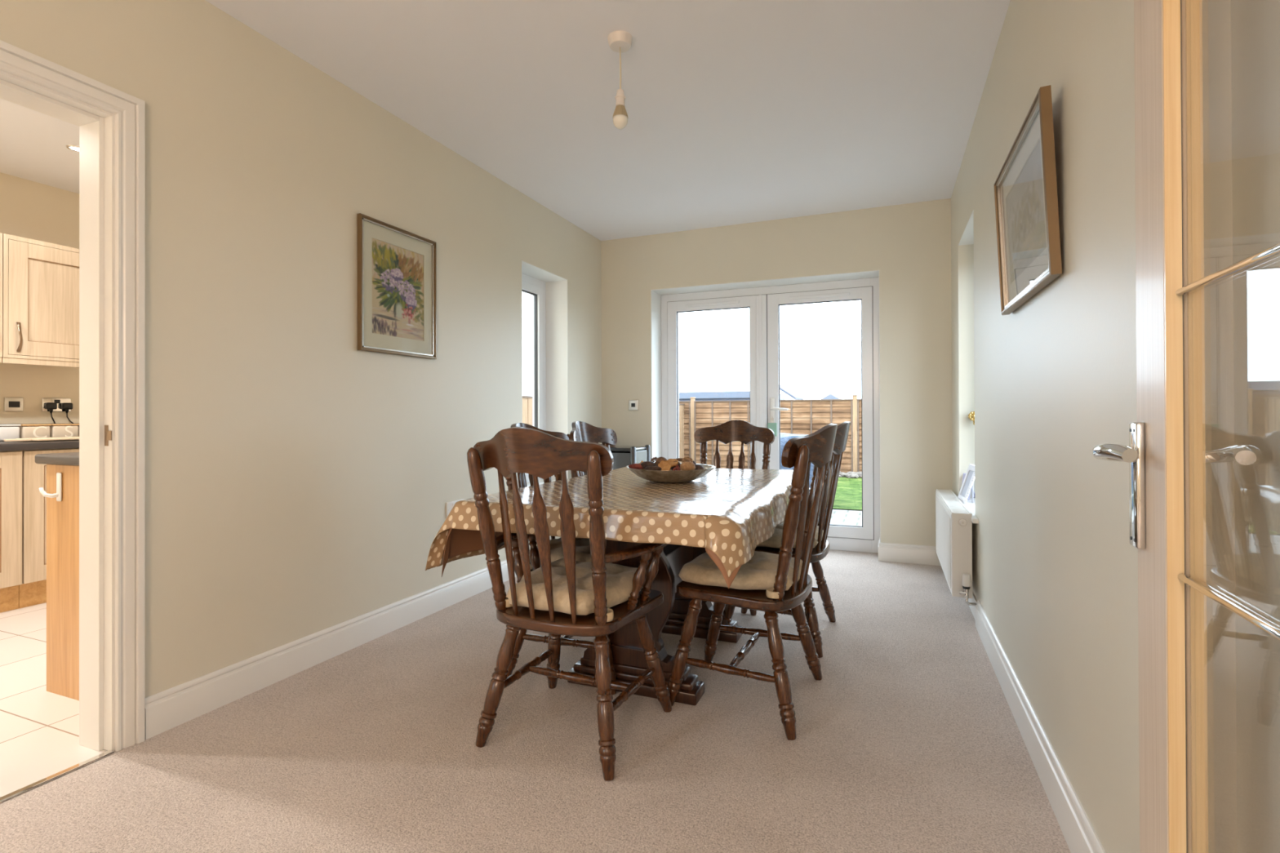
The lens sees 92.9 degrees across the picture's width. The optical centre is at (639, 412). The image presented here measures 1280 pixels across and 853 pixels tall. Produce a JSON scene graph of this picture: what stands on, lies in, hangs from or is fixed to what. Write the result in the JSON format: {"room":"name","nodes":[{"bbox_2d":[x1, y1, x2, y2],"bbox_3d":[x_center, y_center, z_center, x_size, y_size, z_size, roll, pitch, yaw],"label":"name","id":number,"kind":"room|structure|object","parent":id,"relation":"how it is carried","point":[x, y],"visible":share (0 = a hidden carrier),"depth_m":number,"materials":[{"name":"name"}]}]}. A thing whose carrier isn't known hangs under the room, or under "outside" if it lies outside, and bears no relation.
{"room":"dining room","nodes":[
{"label":"dining room","id":0,"kind":"room"},
{"bbox_2d":[0,172,79,424],"bbox_3d":[-4.261,-0.193,2.990,0.120,2.550,3.850,0,0,22],"label":"wall","id":1,"kind":"structure","parent":0,"point":[32,210],"depth_m":3.88,"materials":[{"name":"beige paint"}]},
{"bbox_2d":[0,232,2,363],"bbox_3d":[-3.861,-0.649,3.298,0.392,0.738,0.478,0,0,22],"label":"upper cabinet","id":2,"kind":"object","parent":1,"relation":"attached to","point":[1,233],"visible":1,"depth_m":3.45,"materials":[{"name":"brown wood"}]},
{"bbox_2d":[4,397,23,411],"bbox_3d":[-3.875,-0.049,3.769,0.012,0.087,0.087,0,0,22],"label":"fused spur","id":3,"kind":"object","parent":1,"relation":"attached to","point":[11,404],"visible":1,"depth_m":3.77,"materials":[{"name":"silver metal"}]},
{"bbox_2d":[1,233,79,367],"bbox_3d":[-3.681,-0.648,3.745,0.392,0.738,0.478,0,0,22],"label":"upper cabinet","id":4,"kind":"object","parent":1,"relation":"attached to","point":[41,279],"visible":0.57,"depth_m":3.62,"materials":[{"name":"brown wood"}]},
{"bbox_2d":[41,397,71,411],"bbox_3d":[-3.796,-0.049,3.963,0.012,0.087,0.148,0,0,22],"label":"double socket","id":5,"kind":"object","parent":1,"relation":"attached to","point":[59,401],"visible":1,"depth_m":3.96,"materials":[{"name":"silver metal"}]},
{"bbox_2d":[44,402,57,423],"bbox_3d":[-3.792,0.011,3.921,0.034,0.148,0.052,0,0,22],"label":"plug","id":6,"kind":"object","parent":5,"relation":"attached to","point":[51,406],"visible":0.98,"depth_m":3.92,"materials":[{"name":"black plastic"}]},
{"bbox_2d":[61,402,79,427],"bbox_3d":[-3.717,0.033,4.100,0.038,0.190,0.276,0,0,22],"label":"plug","id":7,"kind":"object","parent":5,"relation":"attached to","point":[64,406],"visible":0.81,"depth_m":3.99,"materials":[{"name":"black plastic"}]},
{"bbox_2d":[0,0,601,697],"bbox_3d":[-1.971,-0.207,1.562,0.300,2.550,8.619,0,0,22],"label":"wall","id":8,"kind":"structure","parent":0,"point":[300,480],"depth_m":2.48,"materials":[{"name":"paint"}]},
{"bbox_2d":[0,69,115,751],"bbox_3d":[-1.879,0.050,1.585,0.150,2.035,0.840,0,0,22],"label":"trim","id":9,"kind":"structure","parent":8,"relation":"attached to","point":[96,126],"depth_m":1.93,"materials":[{"name":"white wood"}]},
{"bbox_2d":[0,40,145,751],"bbox_3d":[-1.800,0.024,1.552,0.022,2.087,0.944,0,0,22],"label":"trim","id":10,"kind":"structure","parent":8,"relation":"attached to","point":[129,110],"depth_m":1.95,"materials":[{"name":"white wood"}]},
{"bbox_2d":[104,425,111,445],"bbox_3d":[-1.681,0.073,1.923,0.037,0.066,0.003,0,0,22],"label":"strike plate","id":11,"kind":"object","parent":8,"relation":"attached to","point":[108,434],"visible":1,"depth_m":1.92,"materials":[{"name":"brown metal"}]},
{"bbox_2d":[144,560,516,739],"bbox_3d":[-0.969,1.008,3.602,0.018,0.130,3.479,0,0,22],"label":"baseboard","id":12,"kind":"structure","parent":8,"relation":"attached to","point":[167,709],"depth_m":2.48,"materials":[{"name":"white wood"}]},
{"bbox_2d":[356,213,436,359],"bbox_3d":[-1.198,-0.600,3.039,0.022,0.630,0.510,0,0,22],"label":"framed painting","id":13,"kind":"object","parent":8,"relation":"attached to","point":[397,267],"visible":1,"depth_m":3.02,"materials":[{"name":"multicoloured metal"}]},
{"bbox_2d":[372,238,423,341],"bbox_3d":[-1.204,-0.600,3.042,0.001,0.456,0.354,0,0,22],"label":"artwork","id":14,"kind":"object","parent":13,"relation":"attached to","point":[397,273],"depth_m":3.03},
{"bbox_2d":[446,498,463,517],"bbox_3d":[-1.042,0.543,3.436,0.012,0.087,0.147,0,0,22],"label":"double socket","id":15,"kind":"object","parent":8,"relation":"attached to","point":[450,505],"visible":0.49,"depth_m":3.39,"materials":[{"name":"white plastic"}]},
{"bbox_2d":[521,273,546,483],"bbox_3d":[-0.875,-0.247,4.458,0.082,1.535,0.629,0,0,22],"label":"window","id":16,"kind":"structure","parent":8,"relation":"in","point":[534,286],"depth_m":4.64,"materials":[{"name":"white plastic"}]},
{"bbox_2d":[526,480,555,486],"bbox_3d":[-0.753,0.534,4.402,0.222,0.024,0.800,0,0,22],"label":"trim","id":17,"kind":"structure","parent":8,"relation":"attached to","point":[542,481],"depth_m":4.51,"materials":[{"name":"white"}]},
{"bbox_2d":[521,260,568,479],"bbox_3d":[-0.770,-0.246,4.415,0.209,1.545,0.637,0,0,22],"label":"trim","id":18,"kind":"structure","parent":8,"relation":"attached to","point":[556,286],"depth_m":4.70,"materials":[{"name":"white paint"}]},
{"bbox_2d":[0,0,1010,240],"bbox_3d":[-1.710,-1.534,1.407,6.010,0.100,8.719,0,0,22],"label":"ceiling","id":19,"kind":"structure","parent":0,"point":[739,112],"depth_m":2.85,"materials":[{"name":"white paint"}]},
{"bbox_2d":[66,145,79,151],"bbox_3d":[-3.138,-1.467,3.392,0.090,0.006,0.090,0,0,22],"label":"recessed light","id":20,"kind":"object","parent":19,"relation":"in","point":[74,148],"visible":0.56,"depth_m":3.38,"materials":[{"name":"silver metal"}]},
{"bbox_2d":[607,30,632,129],"bbox_3d":[-0.078,-1.304,2.417,0.100,0.361,0.100,0,0,22],"label":"pendant light","id":21,"kind":"object","parent":19,"relation":"hanging from","point":[620,41],"visible":1,"depth_m":2.40,"materials":[{"name":"white plastic"}]},
{"bbox_2d":[612,105,627,118],"bbox_3d":[-0.078,-1.192,2.417,0.063,0.050,0.063,0,0,22],"label":"bulb","id":22,"kind":"object","parent":21,"relation":"in","point":[620,112],"depth_m":2.40,"materials":[{"name":"beige"}]},
{"bbox_2d":[0,549,1071,852],"bbox_3d":[-1.795,1.097,1.483,5.570,0.060,8.611,0,0,22],"label":"floor","id":23,"kind":"structure","parent":0,"point":[908,740],"depth_m":1.88,"materials":[{"name":"carpet"}]},
{"bbox_2d":[0,450,22,613],"bbox_3d":[-3.743,0.646,3.216,0.643,0.870,0.496,0,0,22],"label":"base cabinet","id":24,"kind":"object","parent":23,"relation":"on","point":[11,461],"visible":1,"depth_m":3.30,"materials":[{"name":"brown wood"}]},
{"bbox_2d":[18,448,79,608],"bbox_3d":[-3.556,0.647,3.679,0.643,0.870,0.498,0,0,22],"label":"base cabinet","id":25,"kind":"object","parent":23,"relation":"on","point":[33,589],"visible":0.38,"depth_m":3.38,"materials":[{"name":"brown wood"}]},
{"bbox_2d":[0,750,114,803],"bbox_3d":[-1.803,1.064,1.551,0.024,0.007,0.780,0,0,22],"label":"trim","id":26,"kind":"structure","parent":23,"relation":"on","point":[9,796],"depth_m":1.78,"materials":[{"name":"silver metal"}]},
{"bbox_2d":[46,464,79,700],"bbox_3d":[-1.787,0.637,2.833,0.609,0.872,1.282,0,0,22],"label":"base cabinet","id":27,"kind":"object","parent":23,"relation":"on","point":[62,517],"visible":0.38,"depth_m":2.30,"materials":[{"name":"brown wood"}]},
{"bbox_2d":[39,472,62,501],"bbox_3d":[-2.222,0.283,2.295,0.073,0.108,0.028,0,0,-22],"label":"hook","id":28,"kind":"object","parent":27,"relation":"attached to","point":[58,495],"visible":1,"depth_m":2.30,"materials":[{"name":"white plastic"}]},
{"bbox_2d":[35,452,79,466],"bbox_3d":[-1.793,0.180,2.836,0.622,0.038,1.324,0,0,22],"label":"countertop","id":29,"kind":"structure","parent":27,"relation":"on","point":[68,458],"depth_m":2.29,"materials":[{"name":"grey"}]},
{"bbox_2d":[505,422,616,694],"bbox_3d":[-0.283,0.558,2.599,0.578,1.026,0.528,0,0,22],"label":"dining chair","id":30,"kind":"object","parent":23,"relation":"on","point":[566,641],"visible":0.12,"depth_m":2.43,"materials":[{"name":"brown wood"}]},
{"bbox_2d":[528,537,612,569],"bbox_3d":[-0.238,0.592,2.580,0.428,0.083,0.418,0,0,22],"label":"seat cushion","id":31,"kind":"object","parent":30,"relation":"on","point":[583,554],"visible":0.2,"depth_m":2.47,"materials":[{"name":"fabric"}]},
{"bbox_2d":[466,426,671,781],"bbox_3d":[-0.236,0.555,2.007,0.585,1.026,0.600,0,0,24],"label":"chair","id":32,"kind":"object","parent":23,"relation":"on","point":[536,453],"visible":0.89,"depth_m":1.84,"materials":[{"name":"brown wood"}]},
{"bbox_2d":[505,558,643,622],"bbox_3d":[-0.210,0.583,2.061,0.418,0.095,0.428,0,0,24],"label":"seat cushion","id":33,"kind":"object","parent":32,"relation":"on","point":[619,577],"visible":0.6,"depth_m":1.94,"materials":[{"name":"fabric"}]},
{"bbox_2d":[566,421,617,478],"bbox_3d":[-0.103,0.560,3.311,0.578,1.026,0.528,0,0,25],"label":"dining chair","id":34,"kind":"object","parent":23,"relation":"on","point":[581,431],"visible":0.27,"depth_m":3.47,"materials":[{"name":"brown wood"}]},
{"bbox_2d":[584,444,650,475],"bbox_3d":[-0.180,0.668,4.817,0.444,0.815,0.344,0,0,22],"label":"media cabinet","id":35,"kind":"object","parent":23,"relation":"on","point":[623,455],"visible":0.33,"depth_m":4.66,"materials":[{"name":"black"}]},
{"bbox_2d":[567,539,742,705],"bbox_3d":[0.082,0.689,2.661,0.879,0.753,1.552,0,0,22],"label":"dining table","id":36,"kind":"object","parent":23,"relation":"on","point":[629,662],"visible":0.37,"depth_m":2.33,"materials":[{"name":"brown wood"}]},
{"bbox_2d":[441,527,742,589],"bbox_3d":[0.112,0.454,2.656,1.071,0.297,1.659,0,0,22],"label":"protector","id":37,"kind":"object","parent":36,"relation":"on","point":[459,541],"visible":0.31,"depth_m":2.16,"materials":[{"name":"brown"}]},
{"bbox_2d":[425,466,793,577],"bbox_3d":[0.083,0.436,2.670,1.108,0.267,1.689,0,0,22],"label":"tablecloth","id":38,"kind":"object","parent":36,"relation":"on","point":[739,509],"visible":0.72,"depth_m":2.04,"materials":[{"name":"fabric"}]},
{"bbox_2d":[626,462,715,482],"bbox_3d":[0.136,0.271,2.695,0.398,0.062,0.398,0,0,22],"label":"bowl","id":39,"kind":"object","parent":38,"relation":"on","point":[658,476],"visible":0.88,"depth_m":2.56,"materials":[{"name":"brown wood"}]},
{"bbox_2d":[627,463,643,469],"bbox_3d":[-0.015,0.236,2.653,0.076,0.027,0.032,0,0,19],"label":"husk","id":40,"kind":"object","parent":39,"relation":"in","point":[637,466],"visible":0.94,"depth_m":2.64,"materials":[{"name":"red plant"}]},
{"bbox_2d":[640,461,655,468],"bbox_3d":[0.033,0.231,2.644,0.068,0.038,0.046,0,0,14],"label":"husk","id":41,"kind":"object","parent":39,"relation":"in","point":[645,464],"visible":0.73,"depth_m":2.63,"materials":[{"name":"brown plant"}]},
{"bbox_2d":[644,466,662,470],"bbox_3d":[0.056,0.241,2.597,0.074,0.027,0.035,0,0,20],"label":"husk","id":42,"kind":"object","parent":39,"relation":"in","point":[648,468],"visible":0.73,"depth_m":2.58,"materials":[{"name":"brown plant"}]},
{"bbox_2d":[650,457,657,466],"bbox_3d":[0.068,0.227,2.744,0.051,0.050,0.050,0,0,5],"label":"pine cone","id":43,"kind":"object","parent":39,"relation":"in","point":[653,459],"visible":0.38,"depth_m":2.73,"materials":[{"name":"brown plant"}]},
{"bbox_2d":[655,457,666,466],"bbox_3d":[0.094,0.220,2.679,0.054,0.049,0.051,0,0,13],"label":"seed pod","id":44,"kind":"object","parent":39,"relation":"in","point":[659,460],"visible":0.5,"depth_m":2.66,"materials":[{"name":"brown plant"}]},
{"bbox_2d":[657,460,671,471],"bbox_3d":[0.105,0.235,2.604,0.056,0.056,0.036,0,0,7],"label":"slice","id":45,"kind":"object","parent":39,"relation":"in","point":[665,465],"visible":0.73,"depth_m":2.60,"materials":[{"name":"orange plant"}]},
{"bbox_2d":[666,458,678,466],"bbox_3d":[0.138,0.218,2.628,0.056,0.034,0.057,0,0,11],"label":"slice","id":46,"kind":"object","parent":39,"relation":"in","point":[671,461],"visible":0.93,"depth_m":2.63,"materials":[{"name":"orange plant"}]},
{"bbox_2d":[672,464,680,470],"bbox_3d":[0.160,0.236,2.594,0.044,0.025,0.047,0,0,-1],"label":"red petal","id":47,"kind":"object","parent":39,"relation":"in","point":[677,467],"visible":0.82,"depth_m":2.58,"materials":[{"name":"red plant"}]},
{"bbox_2d":[681,456,693,462],"bbox_3d":[0.204,0.215,2.619,0.051,0.050,0.052,0,0,15],"label":"ball","id":48,"kind":"object","parent":39,"relation":"in","point":[687,458],"visible":0.48,"depth_m":2.61,"materials":[{"name":"brown plant"}]},
{"bbox_2d":[680,461,695,470],"bbox_3d":[0.200,0.230,2.551,0.065,0.048,0.054,0,0,8],"label":"seed pod","id":49,"kind":"object","parent":39,"relation":"on","point":[687,465],"visible":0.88,"depth_m":2.53,"materials":[{"name":"orange plant"}]},
{"bbox_2d":[694,464,704,470],"bbox_3d":[0.248,0.245,2.627,0.056,0.042,0.060,0,0,0],"label":"seed pod","id":50,"kind":"object","parent":39,"relation":"in","point":[698,467],"visible":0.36,"depth_m":2.61,"materials":[{"name":"brown plant"}]},
{"bbox_2d":[693,419,774,615],"bbox_3d":[0.506,0.559,3.535,0.528,1.026,0.578,0,0,22],"label":"dining chair","id":51,"kind":"object","parent":23,"relation":"on","point":[744,432],"visible":0.31,"depth_m":3.75,"materials":[{"name":"brown wood"}]},
{"bbox_2d":[667,423,837,740],"bbox_3d":[0.442,0.554,2.281,0.578,1.026,0.528,0,0,26],"label":"dining chair","id":52,"kind":"object","parent":23,"relation":"on","point":[802,511],"visible":0.94,"depth_m":2.11,"materials":[{"name":"brown wood"}]},
{"bbox_2d":[678,551,802,599],"bbox_3d":[0.397,0.589,2.302,0.428,0.083,0.418,0,0,26],"label":"seat cushion","id":53,"kind":"object","parent":52,"relation":"on","point":[759,572],"visible":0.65,"depth_m":2.16,"materials":[{"name":"fabric"}]},
{"bbox_2d":[722,421,850,657],"bbox_3d":[0.717,0.556,2.943,0.578,1.026,0.528,0,0,24],"label":"dining chair","id":54,"kind":"object","parent":23,"relation":"on","point":[820,552],"visible":0.45,"depth_m":2.81,"materials":[{"name":"brown wood"}]},
{"bbox_2d":[757,522,823,548],"bbox_3d":[0.672,0.590,2.962,0.428,0.083,0.418,0,0,24],"label":"seat cushion","id":55,"kind":"object","parent":54,"relation":"on","point":[775,541],"visible":0.15,"depth_m":2.79,"materials":[{"name":"fabric"}]},
{"bbox_3d":[-3.929,0.645,2.754,0.643,0.870,0.496,0,0,22],"label":"base cabinet","id":56,"kind":"object","parent":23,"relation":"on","visible":0},
{"bbox_2d":[0,440,79,451],"bbox_3d":[-3.629,0.190,3.532,0.638,0.040,2.170,0,0,22],"label":"countertop","id":57,"kind":"structure","parent":56,"relation":"on","point":[63,444],"depth_m":3.41,"materials":[{"name":"grey"}]},
{"bbox_2d":[0,424,20,441],"bbox_3d":[-3.761,0.121,3.582,0.114,0.098,0.136,0,0,22],"label":"canister","id":58,"kind":"object","parent":57,"relation":"on","point":[6,431],"visible":0.76,"depth_m":3.58,"materials":[{"name":"white ceramic"}]},
{"bbox_2d":[18,423,51,438],"bbox_3d":[-3.708,0.122,3.715,0.114,0.098,0.136,0,0,22],"label":"canister","id":59,"kind":"object","parent":57,"relation":"on","point":[41,430],"visible":0.82,"depth_m":3.68,"materials":[{"name":"beige ceramic"}]},
{"bbox_2d":[2,422,79,436],"bbox_3d":[-3.918,0.121,3.649,0.020,0.100,2.170,0,0,22],"label":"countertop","id":60,"kind":"structure","parent":57,"relation":"on","point":[75,423],"depth_m":3.82,"materials":[{"name":"grey"}]},
{"bbox_2d":[4,436,79,441],"bbox_3d":[-3.441,0.159,3.760,0.220,0.014,0.745,0,0,22],"label":"chopping board","id":61,"kind":"object","parent":57,"relation":"on","point":[60,438],"visible":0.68,"depth_m":3.52,"materials":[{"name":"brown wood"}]},
{"bbox_2d":[46,423,79,437],"bbox_3d":[-3.655,0.122,3.846,0.114,0.098,0.136,0,0,22],"label":"canister","id":62,"kind":"object","parent":57,"relation":"on","point":[57,430],"visible":0.77,"depth_m":3.81,"materials":[{"name":"beige ceramic"}]},
{"bbox_2d":[600,198,952,546],"bbox_3d":[0.972,-0.203,4.860,2.686,2.550,0.300,0,0,22],"label":"wall","id":63,"kind":"structure","parent":0,"point":[909,244],"depth_m":4.40,"materials":[{"name":"paint"}]},
{"bbox_2d":[628,400,638,410],"bbox_3d":[-0.056,-0.060,5.107,0.086,0.086,0.012,0,0,22],"label":"fused spur","id":64,"kind":"object","parent":63,"relation":"attached to","point":[633,404],"visible":1,"depth_m":5.10,"materials":[{"name":"white plastic"}]},
{"bbox_2d":[650,270,880,542],"bbox_3d":[0.956,0.025,4.829,1.766,2.095,0.231,0,0,22],"label":"trim","id":65,"kind":"structure","parent":63,"relation":"attached to","point":[655,294],"depth_m":5.07,"materials":[{"name":"white paint"}]},
{"bbox_2d":[661,277,879,553],"bbox_3d":[0.999,0.027,4.935,1.758,2.091,0.153,0,0,22],"label":"door","id":66,"kind":"structure","parent":63,"relation":"in","point":[763,303],"depth_m":4.89,"materials":[{"name":"white plastic"}]},
{"bbox_2d":[685,300,739,307],"bbox_3d":[0.601,-0.904,5.082,0.460,0.024,0.011,0,0,22],"label":"vent","id":67,"kind":"object","parent":66,"relation":"attached to","point":[696,304],"depth_m":5.08,"materials":[{"name":"white plastic"}]},
{"bbox_2d":[767,416,777,436],"bbox_3d":[1.060,0.114,4.877,0.072,0.157,0.018,0,0,22],"label":"key","id":68,"kind":"object","parent":66,"relation":"hanging from","point":[773,426],"visible":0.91,"depth_m":4.87,"materials":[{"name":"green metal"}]},
{"bbox_2d":[788,292,849,299],"bbox_3d":[1.399,-0.908,4.760,0.460,0.024,0.011,0,0,22],"label":"vent","id":69,"kind":"object","parent":66,"relation":"attached to","point":[805,295],"depth_m":4.76,"materials":[{"name":"white plastic"}]},
{"bbox_2d":[878,537,941,565],"bbox_3d":[1.980,1.002,4.397,0.482,0.130,0.240,0,0,22],"label":"baseboard","id":70,"kind":"structure","parent":63,"relation":"attached to","point":[887,552],"depth_m":4.30,"materials":[{"name":"white"}]},
{"bbox_2d":[829,509,862,525],"bbox_3d":[2.205,1.269,6.240,8.600,0.147,3.170,0,0,22],"label":"floor","id":71,"kind":"structure","parent":0,"point":[838,517],"depth_m":7.12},
{"bbox_2d":[522,395,532,483],"bbox_3d":[-1.319,0.537,9.096,0.052,1.527,1.800,0,0,22],"label":"fence","id":72,"kind":"object","parent":71,"relation":"on","point":[526,400],"visible":0.05,"depth_m":8.48,"materials":[{"name":"brown wood"}]},
{"bbox_2d":[951,0,1237,852],"bbox_3d":[1.712,-0.215,2.733,0.280,2.550,3.689,0,0,22],"label":"wall","id":73,"kind":"structure","parent":0,"point":[1048,381],"depth_m":1.42,"materials":[{"name":"paint"}]},
{"bbox_2d":[935,488,976,606],"bbox_3d":[1.837,0.746,3.576,0.112,0.460,1.112,0,0,22],"label":"radiator","id":74,"kind":"object","parent":73,"relation":"attached to","point":[953,525],"visible":1,"depth_m":3.12,"materials":[{"name":"white metal"}]},
{"bbox_2d":[936,488,972,514],"bbox_3d":[1.843,0.521,3.600,0.090,0.008,1.060,0,0,22],"label":"grille","id":75,"kind":"object","parent":74,"relation":"attached to","point":[950,501],"depth_m":3.51,"materials":[{"name":"white"}]},
{"bbox_2d":[958,211,973,245],"bbox_3d":[1.949,-1.050,3.449,0.189,0.004,0.726,0,0,22],"label":"trim","id":76,"kind":"structure","parent":73,"relation":"attached to","point":[967,237],"depth_m":3.58,"materials":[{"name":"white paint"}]},
{"bbox_2d":[963,497,978,524],"bbox_3d":[1.931,0.545,3.424,0.218,0.024,0.920,0,0,22],"label":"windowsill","id":77,"kind":"structure","parent":73,"relation":"attached to","point":[969,504],"depth_m":3.35,"materials":[{"name":"white"}]},
{"bbox_2d":[957,463,974,503],"bbox_3d":[1.944,0.425,3.612,0.080,0.228,0.187,0,0,16],"label":"photo frame","id":78,"kind":"object","parent":77,"relation":"on","point":[967,485],"visible":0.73,"depth_m":3.60,"materials":[{"name":"white"}]},
{"bbox_2d":[961,470,973,496],"bbox_3d":[1.946,0.423,3.611,0.004,0.165,0.120,18,5,15],"label":"photograph","id":79,"kind":"object","parent":78,"relation":"attached to","point":[968,477],"depth_m":3.63,"materials":[{"name":"grey paper"}]},
{"bbox_2d":[961,472,975,500],"bbox_3d":[2.028,0.456,3.744,0.068,0.158,0.107,0,0,4],"label":"photo frame","id":80,"kind":"object","parent":77,"relation":"on","point":[964,473],"visible":0.25,"depth_m":3.74,"materials":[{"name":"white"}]},
{"bbox_2d":[968,411,974,425],"bbox_3d":[2.056,0.035,3.753,0.060,0.085,0.068,0,0,22],"label":"hook","id":81,"kind":"object","parent":73,"relation":"attached to","point":[971,415],"visible":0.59,"depth_m":3.74,"materials":[{"name":"gold metal"}]},
{"bbox_2d":[993,84,1062,315],"bbox_3d":[1.185,-0.596,1.890,0.048,0.489,0.718,0,0,22],"label":"framed painting","id":82,"kind":"object","parent":73,"relation":"attached to","point":[1026,199],"visible":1,"depth_m":1.80,"materials":[{"name":"brown wood"}]},
{"bbox_2d":[1006,140,1046,283],"bbox_3d":[1.193,-0.596,1.887,0.001,0.306,0.521,-3,-1,22],"label":"artwork","id":83,"kind":"object","parent":82,"relation":"attached to","point":[1024,202],"depth_m":1.85},
{"bbox_2d":[968,591,1106,852],"bbox_3d":[1.518,0.996,2.636,0.018,0.130,3.371,0,0,22],"label":"baseboard","id":84,"kind":"structure","parent":73,"relation":"attached to","point":[1080,836],"depth_m":1.75,"materials":[{"name":"white wood"}]},
{"bbox_2d":[1231,0,1279,852],"bbox_3d":[0.151,-0.227,-1.285,0.155,2.550,4.930,0,0,22],"label":"wall","id":85,"kind":"structure","parent":0,"point":[1255,24],"depth_m":0.97,"materials":[{"name":"paint"}]},
{"bbox_2d":[1092,0,1279,852],"bbox_3d":[0.696,0.041,0.648,0.193,2.012,0.801,0,0,24],"label":"door","id":86,"kind":"structure","parent":85,"relation":"in","point":[1166,455],"depth_m":0.91,"materials":[{"name":"brown wood"}]},
{"label":"outside","id":87,"kind":"structure","parent":0,"visible":0},
{"label":"ground","id":88,"kind":"structure","parent":87,"visible":0},
{"bbox_2d":[679,391,784,400],"bbox_3d":[1.202,0.473,20.249,6.550,2.130,3.750,0,0,22],"label":"garage","id":89,"kind":"structure","parent":88,"relation":"on","point":[730,395],"depth_m":17.86,"materials":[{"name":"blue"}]},
{"bbox_2d":[779,385,803,399],"bbox_3d":[5.142,0.246,22.729,1.600,2.580,2.200,0,0,22],"label":"shed","id":90,"kind":"object","parent":88,"relation":"on","point":[783,388],"visible":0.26,"depth_m":22.09,"materials":[{"name":"grey"}]},
{"bbox_2d":[822,394,840,399],"bbox_3d":[13.336,0.292,42.067,5.000,3.000,4.400,0,0,22],"label":"house","id":91,"kind":"structure","parent":88,"relation":"on","point":[829,396],"depth_m":40.04,"materials":[{"name":"grey brick"}]},
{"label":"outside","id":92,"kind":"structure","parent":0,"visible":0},
{"bbox_2d":[832,476,862,511],"bbox_3d":[3.942,1.339,10.537,8.600,0.190,6.100,0,0,22],"label":"lawn","id":93,"kind":"structure","parent":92,"point":[848,495],"depth_m":9.30,"materials":[{"name":"green plant"}]},
{"bbox_2d":[679,403,684,462],"bbox_3d":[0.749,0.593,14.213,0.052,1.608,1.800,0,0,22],"label":"fence post","id":94,"kind":"object","parent":93,"relation":"on","point":[681,406],"visible":0.09,"depth_m":14.81,"materials":[{"name":"brown wood"}]},
{"bbox_2d":[689,397,695,461],"bbox_3d":[1.300,0.592,14.951,0.110,1.925,0.120,0,0,22],"label":"fence post","id":95,"kind":"object","parent":93,"relation":"on","point":[692,399],"visible":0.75,"depth_m":14.90,"materials":[{"name":"brown wood"}]},
{"bbox_2d":[679,400,690,457],"bbox_3d":[0.420,0.573,15.282,1.790,1.692,0.065,0,0,22],"label":"fence","id":96,"kind":"object","parent":95,"relation":"attached to","point":[686,403],"visible":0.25,"depth_m":14.98,"materials":[{"name":"brown wood"}]},
{"bbox_2d":[693,400,750,469],"bbox_3d":[2.163,0.567,14.578,1.790,1.696,0.065,0,0,22],"label":"fence","id":97,"kind":"object","parent":95,"relation":"attached to","point":[706,413],"visible":0.38,"depth_m":14.66,"materials":[{"name":"brown wood"}]},
{"bbox_2d":[780,432,813,491],"bbox_3d":[2.065,0.757,8.438,1.074,0.949,1.373,0,0,22],"label":"garden table","id":98,"kind":"object","parent":93,"relation":"on","point":[784,437],"visible":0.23,"depth_m":8.03,"materials":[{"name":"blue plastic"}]},
{"bbox_2d":[839,471,848,476],"bbox_3d":[4.156,1.290,12.525,0.266,0.116,0.210,0,0,22],"label":"rockery stone","id":99,"kind":"object","parent":93,"relation":"on","point":[842,474],"visible":0.44,"depth_m":12.45,"materials":[{"name":"white stone"}]},
{"bbox_2d":[845,473,858,478],"bbox_3d":[4.263,1.286,12.227,0.255,0.112,0.195,0,0,22],"label":"rockery stone","id":100,"kind":"object","parent":93,"relation":"on","point":[851,475],"visible":0.89,"depth_m":12.16,"materials":[{"name":"grey stone"}]},
{"bbox_2d":[852,395,857,471],"bbox_3d":[4.786,0.574,13.542,0.110,1.925,0.120,0,0,22],"label":"fence post","id":101,"kind":"object","parent":93,"relation":"on","point":[855,397],"visible":0.81,"depth_m":13.49,"materials":[{"name":"brown wood"}]},
{"bbox_2d":[857,399,862,471],"bbox_3d":[5.649,0.546,13.169,1.790,1.692,0.065,0,0,22],"label":"fence","id":102,"kind":"object","parent":101,"relation":"attached to","point":[859,401],"visible":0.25,"depth_m":13.48,"materials":[{"name":"brown wood"}]},
{"bbox_3d":[3.043,0.583,14.246,0.110,1.925,0.120,0,0,22],"label":"fence post","id":103,"kind":"object","parent":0,"visible":0},
{"bbox_2d":[780,399,853,472],"bbox_3d":[3.906,0.555,13.873,1.790,1.692,0.065,0,0,22],"label":"fence","id":104,"kind":"object","parent":103,"relation":"attached to","point":[807,416],"visible":0.44,"depth_m":13.81,"materials":[{"name":"brown wood"}]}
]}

